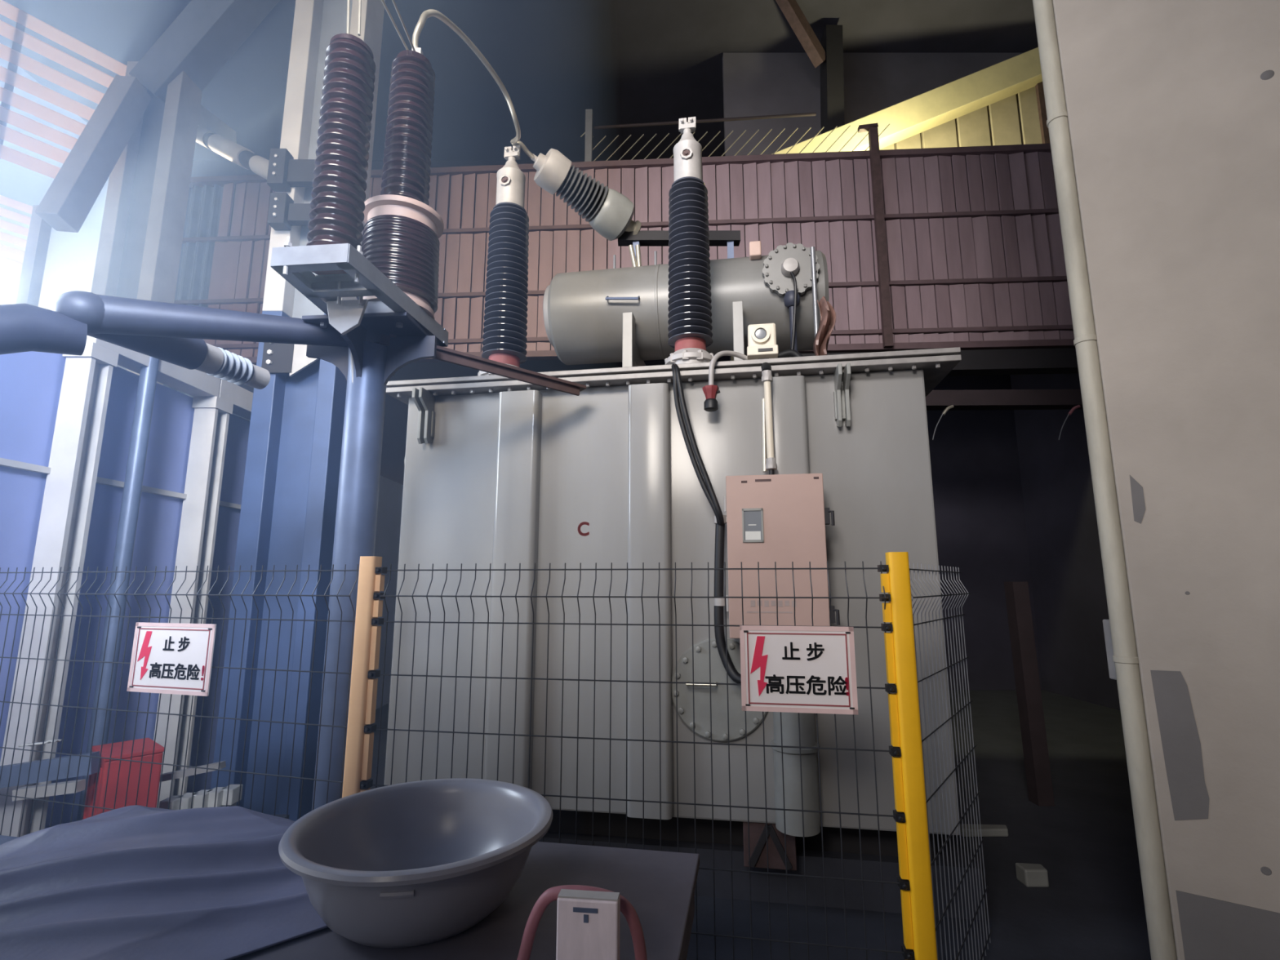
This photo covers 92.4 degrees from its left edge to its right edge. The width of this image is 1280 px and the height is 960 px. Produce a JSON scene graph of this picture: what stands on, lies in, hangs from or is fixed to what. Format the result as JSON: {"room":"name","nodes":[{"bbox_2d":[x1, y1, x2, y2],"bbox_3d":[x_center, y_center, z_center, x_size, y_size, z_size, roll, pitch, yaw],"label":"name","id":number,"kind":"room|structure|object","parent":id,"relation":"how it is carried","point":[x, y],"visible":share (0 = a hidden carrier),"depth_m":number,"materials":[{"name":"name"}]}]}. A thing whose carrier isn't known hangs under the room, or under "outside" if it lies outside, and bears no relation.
{"room":"electrical room","nodes":[
{"label":"electrical room","id":0,"kind":"room"},
{"bbox_2d":[18,738,62,746],"bbox_3d":[-3.050,1.337,3.121,0.171,0.038,0.052,0,-10,0],"label":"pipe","id":1,"kind":"object","parent":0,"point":[60,740],"visible":0.85,"depth_m":3.10,"materials":[{"name":"silver metal"}]},
{"bbox_2d":[0,351,403,828],"bbox_3d":[-3.530,1.189,6.417,0.060,3.080,6.750,0,-10,0],"label":"wall","id":2,"kind":"structure","parent":0,"point":[31,381],"depth_m":4.12,"materials":[{"name":"blue metal"}]},
{"bbox_2d":[0,457,240,509],"bbox_3d":[-3.480,0.153,4.841,0.040,0.036,4.400,0,-10,0],"label":"rail","id":3,"kind":"object","parent":2,"relation":"attached to","point":[3,462],"depth_m":4.00,"materials":[{"name":"grey metal"}]},
{"bbox_2d":[0,0,1038,160],"bbox_3d":[-1.350,-6.750,5.848,15.700,0.150,14.700,0,-10,0],"label":"ceiling","id":4,"kind":"structure","parent":0,"point":[624,61],"depth_m":8.80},
{"bbox_2d":[775,0,826,67],"bbox_3d":[2.089,-5.994,8.054,0.977,0.834,0.130,7,-12,-35],"label":"strut","id":5,"kind":"object","parent":4,"relation":"attached to","point":[791,10],"visible":1,"depth_m":8.04,"materials":[{"name":"brown metal"}]},
{"bbox_2d":[191,160,1043,689],"bbox_3d":[-1.100,-1.237,10.449,15.200,9.200,0.200,0,-10,0],"label":"wall","id":6,"kind":"structure","parent":0,"point":[980,525],"depth_m":10.10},
{"bbox_2d":[208,689,1151,959],"bbox_3d":[-2.750,2.447,4.304,18.500,0.100,14.700,0,-10,0],"label":"floor","id":7,"kind":"structure","parent":0,"point":[1091,907],"depth_m":3.58,"materials":[{"name":"concrete"}]},
{"bbox_2d":[0,835,18,844],"bbox_3d":[-2.617,1.743,2.335,0.580,0.635,0.240,-2,-10,12],"label":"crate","id":8,"kind":"object","parent":7,"relation":"on","point":[3,839],"visible":0.06,"depth_m":2.47,"materials":[{"name":"blue paint"}]},
{"bbox_2d":[15,204,51,306],"bbox_3d":[-7.730,-0.347,7.421,0.140,6.442,0.140,0,-10,0],"label":"post","id":9,"kind":"object","parent":7,"relation":"on","point":[39,231],"visible":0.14,"depth_m":7.79,"materials":[{"name":"grey metal"}]},
{"bbox_2d":[0,195,32,281],"bbox_3d":[-8.213,-3.091,7.446,0.106,1.136,1.285,-7,-12,36],"label":"louvres","id":10,"kind":"object","parent":9,"relation":"attached to","point":[6,201],"visible":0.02,"depth_m":7.76,"materials":[{"name":"grey paint"}]},
{"bbox_2d":[0,342,119,836],"bbox_3d":[-3.400,0.703,3.553,0.174,3.090,0.186,0,-10,0],"label":"column","id":11,"kind":"structure","parent":7,"relation":"on","point":[63,531],"depth_m":3.56,"materials":[{"name":"grey metal"}]},
{"bbox_2d":[86,335,220,396],"bbox_3d":[-3.410,-0.824,4.301,0.180,0.170,1.110,0,-10,0],"label":"beam","id":12,"kind":"structure","parent":11,"relation":"on","point":[193,382],"depth_m":4.41,"materials":[{"name":"grey metal"}]},
{"bbox_2d":[76,356,159,821],"bbox_3d":[-3.346,0.688,3.941,0.120,3.249,0.120,0,-10,0],"label":"column","id":13,"kind":"structure","parent":7,"relation":"on","point":[132,489],"depth_m":3.95,"materials":[{"name":"metal"}]},
{"bbox_2d":[82,737,165,819],"bbox_3d":[-2.753,1.821,3.235,0.350,0.780,0.251,-8,-12,39],"label":"bin","id":14,"kind":"object","parent":7,"relation":"on","point":[148,743],"visible":0.47,"depth_m":3.18,"materials":[{"name":"paint"}]},
{"bbox_2d":[12,778,85,800],"bbox_3d":[-2.926,1.535,3.038,0.315,0.087,0.050,0,-10,0],"label":"steel rail","id":15,"kind":"object","parent":14,"relation":"on","point":[81,784],"visible":0.79,"depth_m":3.02,"materials":[{"name":"grey metal"}]},
{"bbox_2d":[0,751,99,788],"bbox_3d":[-3.078,1.477,3.098,0.657,0.192,0.050,0,-10,0],"label":"steel rail","id":16,"kind":"object","parent":14,"relation":"attached to","point":[84,762],"visible":0.78,"depth_m":3.08,"materials":[{"name":"metal"}]},
{"bbox_2d":[90,61,202,385],"bbox_3d":[-5.288,-0.965,6.246,0.626,7.273,0.300,0,-10,0],"label":"column","id":17,"kind":"structure","parent":7,"relation":"on","point":[138,257],"depth_m":6.52,"materials":[{"name":"grey paint"}]},
{"bbox_2d":[0,0,126,178],"bbox_3d":[-6.148,-3.856,5.983,0.121,1.658,1.823,-7,-12,36],"label":"louvres","id":18,"kind":"object","parent":17,"relation":"attached to","point":[13,55],"visible":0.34,"depth_m":6.14,"materials":[{"name":"grey paint"}]},
{"bbox_2d":[35,75,151,232],"bbox_3d":[-5.518,-3.348,6.240,0.292,1.913,0.726,-4,-10,22],"label":"roof beam","id":19,"kind":"structure","parent":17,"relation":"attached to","point":[74,190],"depth_m":6.14,"materials":[{"name":"grey metal"}]},
{"bbox_2d":[128,0,279,102],"bbox_3d":[-4.745,-5.041,6.829,1.610,1.820,0.404,-2,-10,9],"label":"roof beam","id":20,"kind":"structure","parent":17,"relation":"on","point":[202,38],"depth_m":6.66,"materials":[{"name":"metal"}]},
{"bbox_2d":[195,126,269,179],"bbox_3d":[-4.533,-3.651,6.800,2.944,2.028,0.200,-6,-11,34],"label":"ventilation duct","id":21,"kind":"object","parent":17,"relation":"attached to","point":[233,152],"visible":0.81,"depth_m":6.54,"materials":[{"name":"grey metal"}]},
{"bbox_2d":[197,105,236,142],"bbox_3d":[-5.363,-4.381,7.580,0.200,0.513,0.975,1,-10,-4],"label":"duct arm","id":22,"kind":"object","parent":21,"relation":"attached to","point":[207,120],"visible":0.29,"depth_m":7.60,"materials":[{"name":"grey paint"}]},
{"bbox_2d":[153,395,233,808],"bbox_3d":[-3.400,0.885,4.637,0.185,3.090,0.198,0,-10,0],"label":"column","id":23,"kind":"structure","parent":7,"relation":"on","point":[204,475],"depth_m":4.67,"materials":[{"name":"grey metal"}]},
{"bbox_2d":[218,378,253,420],"bbox_3d":[-3.410,-0.587,5.711,0.180,0.170,1.730,0,-10,0],"label":"beam","id":24,"kind":"structure","parent":23,"relation":"on","point":[242,398],"depth_m":5.09,"materials":[{"name":"grey metal"}]},
{"bbox_2d":[163,183,223,397],"bbox_3d":[-5.458,-0.425,7.012,0.662,6.460,0.067,-1,-10,3],"label":"sheet","id":25,"kind":"object","parent":7,"relation":"on","point":[204,204],"visible":0.2,"depth_m":7.41,"materials":[{"name":"metal"}]},
{"bbox_2d":[159,784,289,818],"bbox_3d":[-2.450,2.048,3.560,0.600,0.440,0.400,0,-10,0],"label":"block stack","id":26,"kind":"object","parent":7,"relation":"on","point":[233,790],"visible":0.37,"depth_m":3.59,"materials":[{"name":"concrete"}]},
{"bbox_2d":[160,760,226,782],"bbox_3d":[-2.543,1.652,3.474,0.359,0.105,0.050,0,-10,0],"label":"steel rail","id":27,"kind":"object","parent":26,"relation":"on","point":[188,771],"visible":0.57,"depth_m":3.45,"materials":[{"name":"grey metal"}]},
{"bbox_2d":[210,0,385,821],"bbox_3d":[-2.666,-2.138,5.054,0.620,9.190,0.459,0,-10,0],"label":"column","id":28,"kind":"structure","parent":7,"relation":"on","point":[289,504],"depth_m":4.65,"materials":[{"name":"blue metal"}]},
{"bbox_2d":[288,344,318,377],"bbox_3d":[-2.494,-1.006,4.762,0.436,0.424,0.020,0,-10,0],"label":"sheet","id":29,"kind":"object","parent":28,"relation":"attached to","point":[300,361],"visible":0.29,"depth_m":4.74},
{"bbox_2d":[342,555,387,797],"bbox_3d":[-1.067,1.173,2.322,0.096,1.755,0.066,-2,-10,10],"label":"fence post","id":30,"kind":"object","parent":7,"relation":"on","point":[361,729],"visible":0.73,"depth_m":2.37,"materials":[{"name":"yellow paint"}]},
{"bbox_2d":[0,564,359,837],"bbox_3d":[-2.362,1.204,2.659,2.540,1.645,0.044,-3,-10,15],"label":"mesh fence","id":31,"kind":"object","parent":30,"relation":"attached to","point":[296,570],"visible":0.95,"depth_m":2.66,"materials":[{"name":"grey metal"}]},
{"bbox_2d":[126,622,216,696],"bbox_3d":[-2.018,0.766,2.637,0.450,0.293,0.012,-3,-10,15],"label":"warning sign","id":32,"kind":"object","parent":31,"relation":"attached to","point":[167,658],"visible":1,"depth_m":2.63,"materials":[{"name":"white plastic"}]},
{"bbox_2d":[302,311,440,810],"bbox_3d":[-1.265,0.694,2.682,0.600,2.820,0.520,0,-10,0],"label":"support pole","id":33,"kind":"object","parent":7,"relation":"on","point":[375,363],"visible":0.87,"depth_m":2.72,"materials":[{"name":"metal"}]},
{"bbox_2d":[87,292,348,346],"bbox_3d":[-1.734,-0.650,2.635,0.982,0.254,0.159,6,-11,-32],"label":"pipe","id":34,"kind":"object","parent":33,"relation":"attached to","point":[122,316],"visible":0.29,"depth_m":2.54,"materials":[{"name":"metal"}]},
{"bbox_2d":[52,290,105,334],"bbox_3d":[-2.140,-0.646,2.373,0.196,0.157,0.196,0,-10,0],"label":"joint","id":35,"kind":"object","parent":34,"relation":"attached to","point":[85,307],"visible":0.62,"depth_m":2.30,"materials":[{"name":"paint"}]},
{"bbox_2d":[0,303,87,355],"bbox_3d":[-2.242,-0.527,2.222,0.170,0.229,0.338,-7,-12,37],"label":"pipe","id":36,"kind":"object","parent":35,"relation":"attached to","point":[24,327],"visible":0.96,"depth_m":2.21,"materials":[{"name":"metal"}]},
{"bbox_2d":[87,333,270,389],"bbox_3d":[-2.043,-0.582,2.756,0.154,0.150,0.812,-3,-10,17],"label":"pipe","id":37,"kind":"object","parent":35,"relation":"attached to","point":[189,353],"visible":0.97,"depth_m":2.75,"materials":[{"name":"metal"}]},
{"bbox_2d":[346,353,353,429],"bbox_3d":[-1.319,-0.459,2.795,0.098,0.480,0.020,0,-10,0],"label":"strip","id":38,"kind":"object","parent":34,"relation":"hanging from","point":[352,357],"visible":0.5,"depth_m":2.79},
{"bbox_2d":[270,236,448,346],"bbox_3d":[-1.177,-0.722,2.678,0.423,0.269,0.831,0,-10,0],"label":"support","id":39,"kind":"object","parent":33,"relation":"on","point":[295,264],"visible":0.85,"depth_m":2.52,"materials":[{"name":"metal"}]},
{"bbox_2d":[306,33,375,275],"bbox_3d":[-1.235,-1.371,2.552,0.216,1.050,0.216,0,-10,0],"label":"post insulator","id":40,"kind":"object","parent":39,"relation":"on","point":[336,215],"visible":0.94,"depth_m":2.49,"materials":[{"name":"brown ceramic"}]},
{"bbox_2d":[346,0,350,33],"bbox_3d":[-1.272,-2.098,2.679,0.040,0.367,0.011,-4,-10,20],"label":"overhead wire","id":41,"kind":"object","parent":40,"relation":"attached to","point":[348,1],"visible":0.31,"depth_m":2.66,"materials":[{"name":"metal"}]},
{"bbox_2d":[357,0,361,35],"bbox_3d":[-1.223,-2.098,2.679,0.037,0.367,0.011,-4,-10,23],"label":"overhead wire","id":42,"kind":"object","parent":40,"relation":"attached to","point":[359,1],"visible":1,"depth_m":2.66,"materials":[{"name":"metal"}]},
{"bbox_2d":[355,45,444,318],"bbox_3d":[-1.145,-1.492,3.009,0.375,1.440,0.375,-7,-12,35],"label":"insulator","id":43,"kind":"object","parent":39,"relation":"on","point":[402,233],"visible":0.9,"depth_m":2.91,"materials":[{"name":"brown ceramic"}]},
{"bbox_2d":[381,0,408,49],"bbox_3d":[-1.162,-2.157,2.882,0.011,0.062,0.471,0,-10,0],"label":"overhead wire","id":44,"kind":"object","parent":43,"relation":"attached to","point":[382,1],"visible":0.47,"depth_m":2.90,"materials":[{"name":"metal"}]},
{"bbox_2d":[391,0,415,51],"bbox_3d":[-1.119,-2.157,2.882,0.011,0.062,0.472,0,-10,-3],"label":"overhead wire","id":45,"kind":"object","parent":43,"relation":"attached to","point":[393,1],"visible":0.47,"depth_m":2.90,"materials":[{"name":"metal"}]},
{"bbox_2d":[412,8,520,143],"bbox_3d":[-0.947,-2.306,3.686,0.175,0.411,1.161,-2,-10,13],"label":"jumper cable","id":46,"kind":"object","parent":43,"relation":"attached to","point":[426,14],"visible":0.98,"depth_m":3.54,"materials":[{"name":"metal"}]},
{"bbox_2d":[379,333,586,395],"bbox_3d":[-0.773,-0.581,3.187,1.100,0.118,0.075,7,-12,-35],"label":"angle arm","id":47,"kind":"object","parent":33,"relation":"attached to","point":[442,353],"visible":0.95,"depth_m":3.19},
{"bbox_2d":[231,841,699,959],"bbox_3d":[-0.966,1.514,1.468,2.125,0.800,1.250,-2,-10,10],"label":"work table","id":48,"kind":"object","parent":7,"relation":"on","point":[660,886],"visible":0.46,"depth_m":1.59,"materials":[{"name":"paint"}]},
{"bbox_2d":[0,804,328,959],"bbox_3d":[-1.414,1.090,1.757,1.429,0.119,1.181,0,-10,0],"label":"tarpaulin","id":49,"kind":"object","parent":48,"relation":"on","point":[135,882],"visible":0.86,"depth_m":1.60,"materials":[{"name":"blue fabric"}]},
{"bbox_2d":[278,777,552,947],"bbox_3d":[-0.585,1.026,1.653,0.690,0.223,0.690,0,-10,0],"label":"basin","id":50,"kind":"object","parent":48,"relation":"on","point":[411,864],"visible":1,"depth_m":1.66,"materials":[{"name":"grey plastic"}]},
{"bbox_2d":[516,884,647,959],"bbox_3d":[-0.129,0.964,1.287,0.304,0.206,0.025,-1,-10,7],"label":"loop","id":51,"kind":"object","parent":48,"relation":"on","point":[550,895],"visible":0.77,"depth_m":1.29,"materials":[{"name":"pink rubber"}]},
{"bbox_2d":[555,888,620,959],"bbox_3d":[-0.104,0.953,1.226,0.124,0.227,0.037,-1,-10,7],"label":"electrical box","id":52,"kind":"object","parent":48,"relation":"on","point":[588,922],"visible":1,"depth_m":1.22,"materials":[{"name":"paint"}]},
{"bbox_2d":[538,831,984,919],"bbox_3d":[0.177,2.254,4.169,3.400,0.235,1.700,-2,-10,10],"label":"plinth","id":53,"kind":"object","parent":7,"relation":"on","point":[873,895],"depth_m":3.21,"materials":[{"name":"concrete"}]},
{"bbox_2d":[383,346,961,870],"bbox_3d":[0.179,0.798,4.173,3.366,2.638,2.088,-2,-10,10],"label":"tank","id":54,"kind":"object","parent":53,"relation":"on","point":[499,470],"visible":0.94,"depth_m":3.37,"materials":[{"name":"grey metal"}]},
{"bbox_2d":[477,140,534,375],"bbox_3d":[-0.887,-1.470,4.125,0.355,1.821,0.355,0,-10,0],"label":"bushing","id":55,"kind":"object","parent":54,"relation":"on","point":[504,340],"depth_m":4.03,"materials":[{"name":"grey ceramic"}]},
{"bbox_2d":[542,240,828,367],"bbox_3d":[0.319,-1.116,4.547,2.055,1.262,0.841,-2,-10,11],"label":"drum","id":56,"kind":"object","parent":54,"relation":"on","point":[619,314],"visible":0.87,"depth_m":4.30,"materials":[{"name":"grey metal"}]},
{"bbox_2d":[530,148,641,240],"bbox_3d":[-0.392,-2.137,4.635,0.924,0.498,0.342,7,-12,-36],"label":"insulator","id":57,"kind":"object","parent":56,"relation":"on","point":[609,212],"visible":0.98,"depth_m":4.57,"materials":[{"name":"grey paint"}]},
{"bbox_2d":[617,230,740,266],"bbox_3d":[0.306,-1.745,4.759,0.958,0.417,0.182,0,-10,0],"label":"bracket","id":58,"kind":"object","parent":56,"relation":"on","point":[729,238],"visible":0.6,"depth_m":4.79,"materials":[{"name":"metal"}]},
{"bbox_2d":[664,116,713,364],"bbox_3d":[0.308,-1.488,3.859,0.338,1.768,0.338,0,-10,0],"label":"bushing","id":59,"kind":"object","parent":54,"relation":"on","point":[690,328],"visible":0.99,"depth_m":3.76,"materials":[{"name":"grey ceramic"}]},
{"bbox_2d":[671,363,741,683],"bbox_3d":[0.359,0.174,3.293,0.452,1.779,0.157,-4,-10,22],"label":"cable","id":60,"kind":"object","parent":54,"relation":"attached to","point":[720,520],"visible":0.85,"depth_m":3.27,"materials":[{"name":"rubber"}]},
{"bbox_2d":[702,350,746,411],"bbox_3d":[0.493,-0.551,3.441,0.329,0.366,0.087,5,-11,-29],"label":"valve","id":61,"kind":"object","parent":54,"relation":"attached to","point":[710,391],"visible":0.89,"depth_m":3.36,"materials":[{"name":"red metal"}]},
{"bbox_2d":[761,398,767,471],"bbox_3d":[0.673,-0.243,3.320,0.035,0.402,0.029,0,-10,0],"label":"tube","id":62,"kind":"object","parent":54,"relation":"attached to","point":[763,419],"visible":0.74,"depth_m":3.31,"materials":[{"name":"metal"}]},
{"bbox_2d":[760,362,777,475],"bbox_3d":[0.693,-0.326,3.299,0.064,0.692,0.159,-2,-10,11],"label":"pipe","id":63,"kind":"object","parent":54,"relation":"attached to","point":[766,378],"visible":0.94,"depth_m":3.24,"materials":[{"name":"beige plastic"}]},
{"bbox_2d":[746,323,803,359],"bbox_3d":[0.785,-0.765,3.503,0.346,0.238,0.215,-2,-10,10],"label":"gas relay","id":64,"kind":"object","parent":54,"relation":"on","point":[762,338],"visible":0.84,"depth_m":3.45,"materials":[{"name":"beige plastic"}]},
{"bbox_2d":[724,473,839,638],"bbox_3d":[0.718,0.393,3.172,0.541,0.815,0.266,-2,-10,10],"label":"cabinet","id":65,"kind":"object","parent":54,"relation":"attached to","point":[782,519],"visible":0.9,"depth_m":3.06,"materials":[{"name":"beige metal"}]},
{"bbox_2d":[746,600,796,613],"bbox_3d":[0.647,0.624,3.019,0.240,0.060,0.003,-2,-10,10],"label":"print","id":66,"kind":"object","parent":65,"relation":"attached to","point":[753,606],"depth_m":3.02},
{"bbox_2d":[813,296,835,355],"bbox_3d":[1.141,-0.886,3.806,0.136,0.502,0.114,0,-10,0],"label":"bag","id":67,"kind":"object","parent":54,"relation":"on","point":[828,314],"visible":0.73,"depth_m":3.80,"materials":[{"name":"brown plastic"}]},
{"bbox_2d":[877,551,937,959],"bbox_3d":[0.878,1.118,1.992,0.096,1.755,0.066,-2,-10,10],"label":"fence post","id":68,"kind":"object","parent":7,"relation":"on","point":[915,884],"visible":1,"depth_m":2.00,"materials":[{"name":"yellow metal"}]},
{"bbox_2d":[372,560,906,959],"bbox_3d":[-0.082,1.117,2.139,1.880,1.645,0.043,-2,-10,10],"label":"mesh fence","id":69,"kind":"object","parent":68,"relation":"attached to","point":[837,748],"visible":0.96,"depth_m":2.18,"materials":[{"name":"grey metal"}]},
{"bbox_2d":[739,625,858,715],"bbox_3d":[0.542,0.650,2.111,0.385,0.287,0.012,-2,-10,10],"label":"warning sign","id":70,"kind":"object","parent":69,"relation":"attached to","point":[811,669],"visible":1,"depth_m":2.11,"materials":[{"name":"white plastic"}]},
{"bbox_2d":[908,562,991,959],"bbox_3d":[1.260,1.169,2.445,0.044,1.645,1.060,-7,-12,37],"label":"mesh fence","id":71,"kind":"object","parent":68,"relation":"attached to","point":[913,569],"visible":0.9,"depth_m":2.47,"materials":[{"name":"grey metal"}]},
{"bbox_2d":[960,823,1008,836],"bbox_3d":[2.289,2.334,4.089,0.336,0.050,0.099,0,-10,0],"label":"plank","id":72,"kind":"object","parent":7,"relation":"on","point":[987,830],"visible":0.66,"depth_m":4.04,"materials":[{"name":"grey paint"}]},
{"bbox_2d":[1004,581,1054,806],"bbox_3d":[3.035,1.637,4.795,0.150,1.662,0.120,0,-10,0],"label":"post","id":73,"kind":"object","parent":7,"relation":"on","point":[1033,735],"visible":1,"depth_m":4.75,"materials":[{"name":"brown metal"}]},
{"bbox_2d":[1015,862,1048,887],"bbox_3d":[2.192,2.202,3.422,0.138,0.090,0.099,0,-10,0],"label":"lump","id":74,"kind":"object","parent":7,"relation":"on","point":[1031,875],"visible":1,"depth_m":3.38,"materials":[{"name":"grey paint"}]},
{"bbox_2d":[1032,0,1279,959],"bbox_3d":[2.644,-2.533,2.698,1.574,9.190,0.910,-7,-12,35],"label":"concrete pillar","id":75,"kind":"structure","parent":7,"relation":"on","point":[1163,116],"depth_m":2.23,"materials":[{"name":"beige concrete"}]},
{"bbox_2d":[1102,619,1116,679],"bbox_3d":[2.073,0.720,2.593,0.118,0.250,0.128,0,-10,0],"label":"block","id":76,"kind":"object","parent":75,"relation":"attached to","point":[1106,625],"visible":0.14,"depth_m":2.63,"materials":[{"name":"grey paint"}]},
{"bbox_2d":[879,81,1050,150],"bbox_3d":[3.954,-4.236,8.316,4.196,3.610,0.400,0,-10,0],"label":"wall","id":77,"kind":"structure","parent":0,"point":[1019,118],"depth_m":8.45,"materials":[{"name":"yellow metal"}]},
{"bbox_2d":[722,52,1024,360],"bbox_3d":[3.745,-3.840,8.503,5.090,4.690,0.100,0,-10,0],"label":"wall","id":78,"kind":"structure","parent":77,"relation":"attached to","point":[755,83],"depth_m":8.76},
{"bbox_2d":[772,47,1042,154],"bbox_3d":[3.865,-4.910,8.125,4.435,2.233,0.335,0,-10,0],"label":"beam","id":79,"kind":"structure","parent":77,"relation":"attached to","point":[923,112],"depth_m":7.99,"materials":[{"name":"yellow metal"}]},
{"bbox_2d":[820,24,844,133],"bbox_3d":[2.578,-5.064,8.232,0.298,2.115,0.300,0,-10,0],"label":"post","id":80,"kind":"object","parent":79,"relation":"attached to","point":[832,82],"visible":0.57,"depth_m":8.15,"materials":[{"name":"brown metal"}]},
{"bbox_2d":[1009,373,1119,710],"bbox_3d":[6.400,-2.288,4.187,0.200,9.200,12.500,0,-10,0],"label":"wall","id":81,"kind":"structure","parent":0,"point":[1069,593],"depth_m":9.11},
{"bbox_2d":[788,347,1078,376],"bbox_3d":[3.889,-1.281,6.680,4.780,0.220,0.200,-1,-10,3],"label":"beam","id":82,"kind":"structure","parent":81,"relation":"attached to","point":[1056,360],"depth_m":6.58,"materials":[{"name":"metal"}]},
{"bbox_2d":[173,143,1075,364],"bbox_3d":[-0.499,-2.556,7.060,10.700,2.400,0.120,-1,-10,3],"label":"slatted screen","id":83,"kind":"object","parent":82,"relation":"on","point":[975,257],"visible":0.52,"depth_m":6.98,"materials":[{"name":"brown metal"}]},
{"bbox_2d":[584,109,592,161],"bbox_3d":[-0.621,-4.051,7.429,0.085,0.950,0.060,-1,-10,3],"label":"post","id":84,"kind":"object","parent":83,"relation":"attached to","point":[588,113],"visible":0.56,"depth_m":7.42,"materials":[{"name":"metal"}]},
{"bbox_2d":[580,112,889,161],"bbox_3d":[1.129,-4.081,7.445,3.729,0.782,0.074,-1,-10,3],"label":"guard","id":85,"kind":"object","parent":84,"relation":"attached to","point":[806,114],"visible":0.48,"depth_m":7.48,"materials":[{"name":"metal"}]},
{"bbox_2d":[857,123,893,347],"bbox_3d":[2.611,-2.748,6.808,0.215,2.675,0.060,-1,-10,3],"label":"post","id":86,"kind":"object","parent":83,"relation":"attached to","point":[875,164],"visible":1,"depth_m":6.78,"materials":[{"name":"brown metal"}]},
{"bbox_2d":[925,389,1083,410],"bbox_3d":[4.388,-0.764,5.807,3.805,0.173,0.160,0,-10,0],"label":"cross beam","id":87,"kind":"structure","parent":81,"relation":"attached to","point":[976,399],"depth_m":5.73,"materials":[{"name":"brown metal"}]},
{"bbox_2d":[932,404,954,439],"bbox_3d":[2.804,-0.534,5.677,0.223,0.335,0.028,0,-10,0],"label":"wire hook","id":88,"kind":"object","parent":87,"relation":"hanging from","point":[948,408],"visible":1,"depth_m":5.68,"materials":[{"name":"metal"}]},
{"bbox_2d":[1058,404,1079,439],"bbox_3d":[3.971,-0.534,5.677,0.234,0.335,0.028,0,-10,0],"label":"wire hook","id":89,"kind":"object","parent":87,"relation":"hanging from","point":[1075,407],"visible":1,"depth_m":5.68,"materials":[{"name":"metal"}]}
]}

